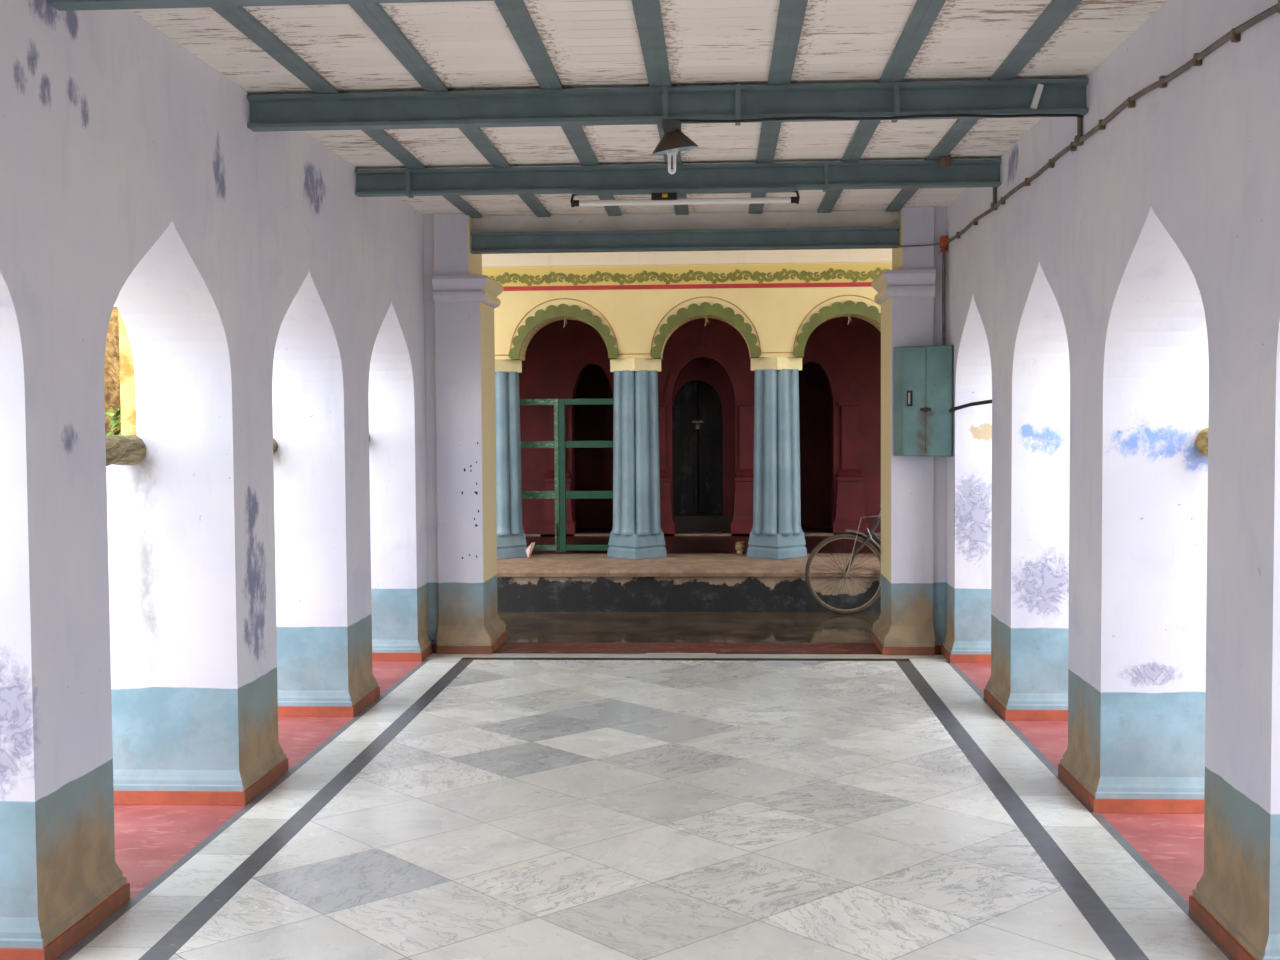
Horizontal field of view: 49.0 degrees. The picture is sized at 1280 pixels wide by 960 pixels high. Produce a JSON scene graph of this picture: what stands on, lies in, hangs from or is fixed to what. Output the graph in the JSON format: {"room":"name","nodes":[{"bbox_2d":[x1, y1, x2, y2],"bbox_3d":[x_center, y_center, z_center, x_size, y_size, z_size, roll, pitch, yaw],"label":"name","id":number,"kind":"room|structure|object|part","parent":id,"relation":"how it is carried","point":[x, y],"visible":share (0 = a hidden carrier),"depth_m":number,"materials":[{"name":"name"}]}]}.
{"room":"house of worship","nodes":[
{"label":"house of worship","id":0,"kind":"room"},
{"bbox_2d":[0,0,432,959],"bbox_3d":[-2.193,-0.068,3.983,0.848,3.030,12.690,0,2,3],"label":"wall","id":1,"kind":"structure","parent":0,"point":[161,614],"depth_m":5.87,"materials":[{"name":"white paint"}]},
{"bbox_3d":[-2.160,1.357,4.455,0.848,0.142,0.603,0,2,3],"label":"plinth moulding","id":2,"kind":"part","parent":1,"relation":"part of","materials":[{"name":"brown paint"}]},
{"bbox_2d":[105,435,145,465],"bbox_3d":[-2.162,-0.100,5.267,0.138,0.136,1.328,0,2,3],"label":"wooden pole","id":3,"kind":"object","parent":1,"relation":"attached to","point":[120,449],"visible":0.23,"depth_m":5.70,"materials":[{"name":"brown wood"}]},
{"bbox_3d":[-2.063,1.282,6.204,0.848,0.142,0.598,0,2,3],"label":"plinth moulding","id":4,"kind":"part","parent":1,"relation":"part of","materials":[{"name":"blue paint"}]},
{"bbox_2d":[273,438,277,453],"bbox_3d":[-2.053,-0.159,7.018,0.118,0.116,1.317,0,2,3],"label":"wooden pole","id":5,"kind":"object","parent":1,"relation":"attached to","point":[275,445],"visible":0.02,"depth_m":7.60,"materials":[{"name":"brown wood"}]},
{"bbox_3d":[-1.966,1.208,7.957,0.848,0.142,0.603,0,2,3],"label":"plinth moulding","id":6,"kind":"part","parent":1,"relation":"part of","materials":[{"name":"blue paint"}]},
{"bbox_3d":[-1.874,1.137,9.625,0.848,0.142,0.408,0,2,3],"label":"plinth moulding","id":7,"kind":"part","parent":1,"relation":"part of","materials":[{"name":"blue paint"}]},
{"bbox_2d":[56,652,1233,959],"bbox_3d":[-0.016,1.497,3.658,5.350,0.100,12.150,0,2,3],"label":"floor","id":8,"kind":"structure","parent":0,"point":[496,805],"depth_m":5.44,"materials":[{"name":"stone"}]},
{"bbox_2d":[423,213,506,653],"bbox_3d":[-1.239,-0.327,9.979,0.459,3.029,0.724,0,2,3],"label":"pier","id":9,"kind":"object","parent":8,"relation":"on","point":[460,302],"visible":0.99,"depth_m":9.70,"materials":[{"name":"paint"}]},
{"bbox_2d":[494,642,940,653],"bbox_3d":[0.334,1.231,9.890,3.522,0.102,0.435,0,2,3],"label":"trim","id":10,"kind":"structure","parent":8,"relation":"on","point":[512,647],"depth_m":9.87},
{"bbox_2d":[871,206,946,654],"bbox_3d":[1.875,-0.340,9.806,0.438,3.029,0.724,0,2,3],"label":"pier","id":11,"kind":"object","parent":8,"relation":"on","point":[912,618],"visible":0.87,"depth_m":9.53,"materials":[{"name":"white paint"}]},
{"bbox_2d":[894,243,939,247],"bbox_3d":[1.862,-1.580,9.447,0.301,0.022,0.045,0,2,14],"label":"wire","id":12,"kind":"object","parent":11,"relation":"attached to","point":[937,243],"visible":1,"depth_m":9.44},
{"bbox_2d":[130,0,1167,215],"bbox_3d":[-0.021,-1.651,3.795,4.410,0.120,12.690,0,2,3],"label":"ceiling","id":13,"kind":"structure","parent":0,"point":[469,45],"depth_m":5.59,"materials":[{"name":"white wood"}]},
{"bbox_2d":[46,0,502,10],"bbox_3d":[-0.010,-1.520,4.181,3.569,0.138,0.085,0,2,3],"label":"steel beam","id":14,"kind":"structure","parent":13,"relation":"attached to","point":[61,5],"depth_m":4.26,"materials":[{"name":"teal metal"}]},
{"bbox_2d":[211,7,481,217],"bbox_3d":[-1.477,-1.568,3.644,0.092,0.019,12.220,0,2,3],"label":"batten","id":15,"kind":"object","parent":13,"relation":"attached to","point":[240,18],"visible":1,"depth_m":5.62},
{"bbox_2d":[349,3,550,216],"bbox_3d":[-1.002,-1.570,3.618,0.092,0.019,12.220,0,2,3],"label":"batten","id":16,"kind":"object","parent":13,"relation":"attached to","point":[374,16],"visible":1,"depth_m":5.58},
{"bbox_2d":[494,0,621,215],"bbox_3d":[-0.508,-1.572,3.590,0.092,0.019,12.220,0,2,3],"label":"batten","id":17,"kind":"object","parent":13,"relation":"attached to","point":[515,14],"visible":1,"depth_m":5.52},
{"bbox_2d":[632,0,688,214],"bbox_3d":[-0.047,-1.574,3.564,0.092,0.019,12.220,0,2,3],"label":"batten","id":18,"kind":"object","parent":13,"relation":"attached to","point":[648,17],"visible":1,"depth_m":5.34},
{"bbox_2d":[247,79,1088,131],"bbox_3d":[0.090,-1.594,5.986,3.569,0.152,0.112,0,2,3],"label":"steel beam","id":19,"kind":"structure","parent":13,"relation":"attached to","point":[642,105],"depth_m":5.98,"materials":[{"name":"teal metal"}]},
{"bbox_2d":[652,119,697,173],"bbox_3d":[0.150,-1.416,5.986,0.198,0.228,0.199,0,2,3],"label":"pendant lamp","id":20,"kind":"object","parent":19,"relation":"hanging from","point":[673,141],"visible":1,"depth_m":5.94,"materials":[{"name":"brown metal"}]},
{"bbox_2d":[662,119,680,132],"bbox_3d":[0.135,-1.496,5.974,0.080,0.068,0.070,0,2,3],"label":"socket","id":21,"kind":"object","parent":20,"relation":"attached to","point":[668,125],"depth_m":5.94,"materials":[{"name":"grey metal"}]},
{"bbox_3d":[0.136,-1.414,5.977,0.048,0.060,0.047,0,2,3],"label":"bulb","id":22,"kind":"part","parent":20,"relation":"part of","materials":[{"name":"white glass"}]},
{"bbox_3d":[0.150,-1.443,5.984,0.198,0.112,0.199,0,2,3],"label":"lamp shade","id":23,"kind":"part","parent":20,"relation":"part of","materials":[{"name":"brown metal"}]},
{"bbox_2d":[679,114,1083,122],"bbox_3d":[1.009,-1.521,5.897,1.694,0.020,0.036,0,2,2],"label":"cable","id":24,"kind":"object","parent":19,"relation":"attached to","point":[936,115],"visible":1,"depth_m":5.89,"materials":[{"name":"black rubber"}]},
{"bbox_2d":[355,159,1001,197],"bbox_3d":[0.190,-1.671,7.788,3.569,0.152,0.100,0,2,3],"label":"steel beam","id":25,"kind":"structure","parent":13,"relation":"attached to","point":[825,176],"depth_m":7.77,"materials":[{"name":"teal metal"}]},
{"bbox_2d":[570,187,799,206],"bbox_3d":[0.245,-1.558,7.735,1.265,0.090,0.069,0,2,3],"label":"fluorescent light","id":26,"kind":"object","parent":25,"relation":"attached to","point":[658,196],"visible":1,"depth_m":7.72,"materials":[{"name":"white metal"}]},
{"bbox_2d":[749,0,807,213],"bbox_3d":[0.454,-1.576,3.537,0.092,0.019,12.220,0,2,3],"label":"batten","id":27,"kind":"object","parent":13,"relation":"attached to","point":[791,13],"visible":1,"depth_m":5.51,"materials":[{"name":"wood"}]},
{"bbox_2d":[817,0,945,212],"bbox_3d":[0.921,-1.578,3.511,0.092,0.019,12.220,0,2,3],"label":"batten","id":28,"kind":"object","parent":13,"relation":"attached to","point":[924,13],"visible":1,"depth_m":5.55,"materials":[{"name":"wood"}]},
{"bbox_2d":[939,155,952,166],"bbox_3d":[1.657,-1.728,7.599,0.072,0.068,0.070,0,2,3],"label":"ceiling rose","id":29,"kind":"object","parent":13,"relation":"attached to","point":[945,161],"visible":0.95,"depth_m":7.58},
{"bbox_2d":[885,0,1081,211],"bbox_3d":[1.384,-1.580,3.485,0.092,0.019,12.220,0,2,3],"label":"batten","id":30,"kind":"object","parent":13,"relation":"attached to","point":[1056,12],"visible":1,"depth_m":5.55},
{"bbox_2d":[472,210,898,231],"bbox_3d":[0.314,-1.764,9.879,2.943,0.169,0.405,0,2,3],"label":"wall header","id":31,"kind":"structure","parent":0,"point":[856,218],"depth_m":9.67,"materials":[{"name":"white paint"}]},
{"bbox_2d":[471,226,899,253],"bbox_3d":[0.300,-1.645,9.637,2.933,0.138,0.085,0,2,3],"label":"steel beam","id":32,"kind":"structure","parent":31,"relation":"attached to","point":[820,237],"depth_m":9.62,"materials":[{"name":"teal metal"}]},
{"bbox_2d":[482,248,891,360],"bbox_3d":[0.617,-1.793,13.034,6.200,1.324,0.395,0,2,3],"label":"wall","id":33,"kind":"structure","parent":0,"point":[775,299],"depth_m":12.88,"materials":[{"name":"yellow paint"}]},
{"bbox_3d":[-0.695,-1.379,13.124,1.021,0.507,0.395,0,2,3],"label":"scalloped arch trim","id":34,"kind":"part","parent":33,"relation":"part of","materials":[{"name":"green paint"}]},
{"bbox_3d":[0.611,-1.385,13.052,1.021,0.507,0.395,0,2,3],"label":"scalloped arch trim","id":35,"kind":"part","parent":33,"relation":"part of","materials":[{"name":"green paint"}]},
{"bbox_3d":[1.917,-1.390,12.979,1.021,0.507,0.395,0,2,3],"label":"scalloped arch trim","id":36,"kind":"part","parent":33,"relation":"part of","materials":[{"name":"green paint"}]},
{"bbox_2d":[497,528,880,611],"bbox_3d":[0.815,0.846,14.595,12.000,0.389,5.262,0,2,3],"label":"raised platform","id":37,"kind":"structure","parent":0,"point":[539,582],"depth_m":12.06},
{"bbox_2d":[495,359,526,559],"bbox_3d":[-1.340,-0.198,13.208,0.472,1.851,0.472,-3,3,-42],"label":"fluted column","id":38,"kind":"structure","parent":37,"relation":"on","point":[511,540],"depth_m":13.06,"materials":[{"name":"blue paint"}]},
{"bbox_2d":[526,542,534,557],"bbox_3d":[-1.025,0.652,13.086,0.095,0.142,0.060,0,2,3],"label":"paper scrap","id":39,"kind":"object","parent":37,"relation":"on","point":[529,549],"visible":1,"depth_m":13.09,"materials":[{"name":"white paper"}]},
{"bbox_2d":[520,398,613,551],"bbox_3d":[-0.783,-0.041,13.494,1.260,1.476,0.056,0,2,3],"label":"gate","id":40,"kind":"object","parent":37,"relation":"on","point":[559,444],"visible":0.59,"depth_m":13.48,"materials":[{"name":"paint"}]},
{"bbox_3d":[-1.101,-0.749,13.492,0.551,0.058,0.024,0,2,3],"label":"rail","id":41,"kind":"part","parent":40,"relation":"part of","materials":[{"name":"green paint"}]},
{"bbox_3d":[-1.098,-0.341,13.509,0.551,0.067,0.024,0,2,3],"label":"rail","id":42,"kind":"part","parent":40,"relation":"part of","materials":[{"name":"green paint"}]},
{"bbox_3d":[-1.095,0.145,13.530,0.551,0.075,0.024,0,2,3],"label":"rail","id":43,"kind":"part","parent":40,"relation":"part of","materials":[{"name":"green paint"}]},
{"bbox_3d":[-1.091,0.653,13.551,0.551,0.056,0.024,0,2,3],"label":"rail","id":44,"kind":"part","parent":40,"relation":"part of","materials":[{"name":"green paint"}]},
{"bbox_3d":[-0.451,0.650,13.515,0.525,0.056,0.024,0,2,3],"label":"rail","id":45,"kind":"part","parent":40,"relation":"part of","materials":[{"name":"green paint"}]},
{"bbox_3d":[-0.457,-0.343,13.473,0.525,0.067,0.024,0,2,3],"label":"rail","id":46,"kind":"part","parent":40,"relation":"part of","materials":[{"name":"green paint"}]},
{"bbox_3d":[-0.454,0.142,13.494,0.525,0.075,0.024,0,2,3],"label":"rail","id":47,"kind":"part","parent":40,"relation":"part of","materials":[{"name":"green paint"}]},
{"bbox_3d":[-0.460,-0.751,13.456,0.525,0.058,0.024,0,2,3],"label":"rail","id":48,"kind":"part","parent":40,"relation":"part of","materials":[{"name":"green paint"}]},
{"bbox_2d":[607,358,666,559],"bbox_3d":[-0.034,-0.204,13.135,0.472,1.851,0.472,-3,3,-42],"label":"fluted column","id":49,"kind":"structure","parent":37,"relation":"on","point":[636,533],"depth_m":12.97,"materials":[{"name":"blue paint"}]},
{"bbox_2d":[735,542,744,553],"bbox_3d":[0.955,0.648,13.387,0.100,0.115,0.098,0,2,3],"label":"clay pot","id":50,"kind":"object","parent":37,"relation":"on","point":[740,546],"visible":1,"depth_m":13.35,"materials":[{"name":"brown ceramic"}]},
{"bbox_2d":[747,357,806,559],"bbox_3d":[1.272,-0.209,13.063,0.472,1.851,0.472,-3,3,-42],"label":"fluted column","id":51,"kind":"structure","parent":37,"relation":"on","point":[777,533],"depth_m":12.89,"materials":[{"name":"blue paint"}]},
{"bbox_2d":[498,612,880,642],"bbox_3d":[0.637,1.208,11.369,18.000,0.100,2.550,0,2,3],"label":"floor","id":52,"kind":"structure","parent":0,"point":[543,627],"depth_m":11.14,"materials":[{"name":"stone"}]},
{"bbox_2d":[805,505,880,613],"bbox_3d":[2.295,0.640,11.836,1.805,0.973,0.570,0,2,3],"label":"bicycle","id":53,"kind":"object","parent":52,"relation":"on","point":[871,533],"visible":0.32,"depth_m":11.81,"materials":[{"name":"metal"}]},
{"bbox_3d":[1.878,0.543,11.777,0.311,0.495,0.036,0,2,-1],"label":"brake rod","id":54,"kind":"part","parent":53,"relation":"part of","materials":[{"name":"metal"}]},
{"bbox_3d":[2.372,0.554,11.785,0.908,0.594,0.127,0,2,3],"label":"frame","id":55,"kind":"part","parent":53,"relation":"part of","materials":[{"name":"black paint"}]},
{"bbox_2d":[519,317,880,535],"bbox_3d":[0.864,-1.027,15.617,6.400,3.275,0.460,0,2,3],"label":"wall","id":56,"kind":"structure","parent":0,"point":[557,355],"depth_m":15.52,"materials":[{"name":"red paint"}]},
{"bbox_2d":[525,532,880,535],"bbox_3d":[0.867,0.602,15.545,6.400,0.027,0.180,0,2,3],"label":"baseboard","id":57,"kind":"structure","parent":56,"relation":"attached to","point":[702,533],"depth_m":15.49,"materials":[{"name":"paint"}]},
{"bbox_3d":[0.700,-1.170,15.539,0.860,0.620,0.040,0,2,3],"label":"arch moulding","id":58,"kind":"part","parent":56,"relation":"part of","materials":[{"name":"red paint"}]},
{"bbox_2d":[574,363,830,527],"bbox_3d":[0.921,-1.008,16.647,6.600,3.400,0.200,0,2,3],"label":"wall","id":59,"kind":"structure","parent":0,"point":[593,466],"depth_m":16.61,"materials":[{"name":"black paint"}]},
{"bbox_2d":[673,358,734,515],"bbox_3d":[0.748,-0.791,16.215,1.200,2.395,0.200,0,2,3],"label":"wall","id":60,"kind":"structure","parent":0,"point":[709,371],"depth_m":16.11,"materials":[{"name":"red paint"}]},
{"bbox_2d":[673,381,722,513],"bbox_3d":[0.675,-0.424,16.417,0.674,1.645,0.095,0,2,3],"label":"door","id":61,"kind":"structure","parent":60,"relation":"in","point":[697,462],"depth_m":16.41,"materials":[{"name":"wood"}]},
{"bbox_2d":[673,514,732,530],"bbox_3d":[0.759,0.493,16.329,1.100,0.180,0.380,0,2,3],"label":"step","id":62,"kind":"structure","parent":60,"relation":"attached to","point":[683,522],"depth_m":16.14,"materials":[{"name":"black stone"}]},
{"bbox_2d":[941,0,1279,959],"bbox_3d":[2.160,-0.087,3.741,0.869,3.030,12.690,0,2,3],"label":"wall","id":63,"kind":"structure","parent":0,"point":[1117,579],"depth_m":5.66,"materials":[{"name":"white paint"}]},
{"bbox_2d":[893,345,952,455],"bbox_3d":[1.885,-0.525,9.353,0.358,0.733,0.257,0,2,3],"label":"electrical cabinet","id":64,"kind":"object","parent":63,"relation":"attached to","point":[922,375],"visible":1,"depth_m":9.32,"materials":[{"name":"metal"}]},
{"bbox_3d":[1.798,-0.544,9.363,0.037,0.105,0.008,1,3,31],"label":"latch plate","id":65,"kind":"part","parent":64,"relation":"part of","materials":[{"name":"metal"}]},
{"bbox_3d":[1.830,-0.525,9.355,0.158,0.713,0.010,1,3,31],"label":"door","id":66,"kind":"part","parent":64,"relation":"part of","materials":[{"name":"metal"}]},
{"bbox_3d":[1.975,-0.522,9.265,0.175,0.721,0.012,1,3,31],"label":"door","id":67,"kind":"part","parent":64,"relation":"part of","materials":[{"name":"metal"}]},
{"bbox_2d":[949,399,991,411],"bbox_3d":[2.139,-0.466,8.564,0.069,0.102,1.338,-1,2,-7],"label":"power cable","id":68,"kind":"object","parent":64,"relation":"attached to","point":[984,401],"visible":0.54,"depth_m":8.85,"materials":[{"name":"black rubber"}]},
{"bbox_2d":[940,235,947,251],"bbox_3d":[2.038,-1.583,9.408,0.052,0.107,0.070,0,2,3],"label":"junction box","id":69,"kind":"object","parent":63,"relation":"attached to","point":[943,239],"visible":1,"depth_m":9.38,"materials":[{"name":"red metal"}]},
{"bbox_2d":[942,252,945,344],"bbox_3d":[2.039,-1.206,9.417,0.026,0.670,0.039,0,2,3],"label":"conduit","id":70,"kind":"object","parent":63,"relation":"attached to","point":[943,253],"visible":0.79,"depth_m":9.41,"materials":[{"name":"metal"}]},
{"bbox_3d":[2.479,1.119,9.383,0.869,0.142,0.408,0,2,3],"label":"plinth moulding","id":71,"kind":"part","parent":63,"relation":"part of","materials":[{"name":"blue paint"}]},
{"bbox_3d":[2.386,1.190,7.715,0.869,0.142,0.603,0,2,3],"label":"plinth moulding","id":72,"kind":"part","parent":63,"relation":"part of","materials":[{"name":"blue paint"}]},
{"bbox_2d":[947,0,1279,242],"bbox_3d":[1.872,-1.438,6.100,0.048,0.235,6.502,0,2,3],"label":"conduit","id":73,"kind":"object","parent":63,"relation":"attached to","point":[1234,34],"visible":1,"depth_m":5.20,"materials":[{"name":"metal"}]},
{"bbox_3d":[2.289,1.264,5.962,0.869,0.142,0.598,0,2,3],"label":"plinth moulding","id":74,"kind":"part","parent":63,"relation":"part of","materials":[{"name":"blue paint"}]},
{"bbox_2d":[1196,428,1207,455],"bbox_3d":[2.258,-0.128,5.021,0.126,0.124,1.327,0,2,3],"label":"wooden pole","id":75,"kind":"object","parent":63,"relation":"attached to","point":[1202,437],"visible":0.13,"depth_m":5.58,"materials":[{"name":"brown wood"}]},
{"bbox_3d":[2.192,1.338,4.213,0.869,0.142,0.603,0,2,3],"label":"plinth moulding","id":76,"kind":"part","parent":63,"relation":"part of","materials":[{"name":"brown paint"}]},
{"bbox_3d":[0.564,1.324,10.049,80.000,0.100,70.000,0,2,3],"label":"ground","id":77,"kind":"structure","parent":0,"visible":0},
{"bbox_2d":[104,307,120,432],"bbox_3d":[-6.388,-0.499,14.955,3.139,3.433,3.143,0,2,3],"label":"haystack","id":78,"kind":"object","parent":77,"relation":"on","point":[112,359],"visible":0.02,"depth_m":14.27,"materials":[{"name":"plant"}]},
{"bbox_2d":[105,404,120,434],"bbox_3d":[-4.746,0.232,13.082,0.904,1.906,0.906,0,2,3],"label":"leafy bush","id":79,"kind":"object","parent":77,"relation":"on","point":[113,424],"visible":0.06,"depth_m":13.01,"materials":[{"name":"green plant"}]},
{"bbox_2d":[118,311,136,434],"bbox_3d":[-4.064,-0.281,12.042,0.670,3.000,0.720,0,2,3],"label":"pillar","id":80,"kind":"structure","parent":77,"relation":"on","point":[127,375],"depth_m":11.73,"materials":[{"name":"paint"}]}
]}

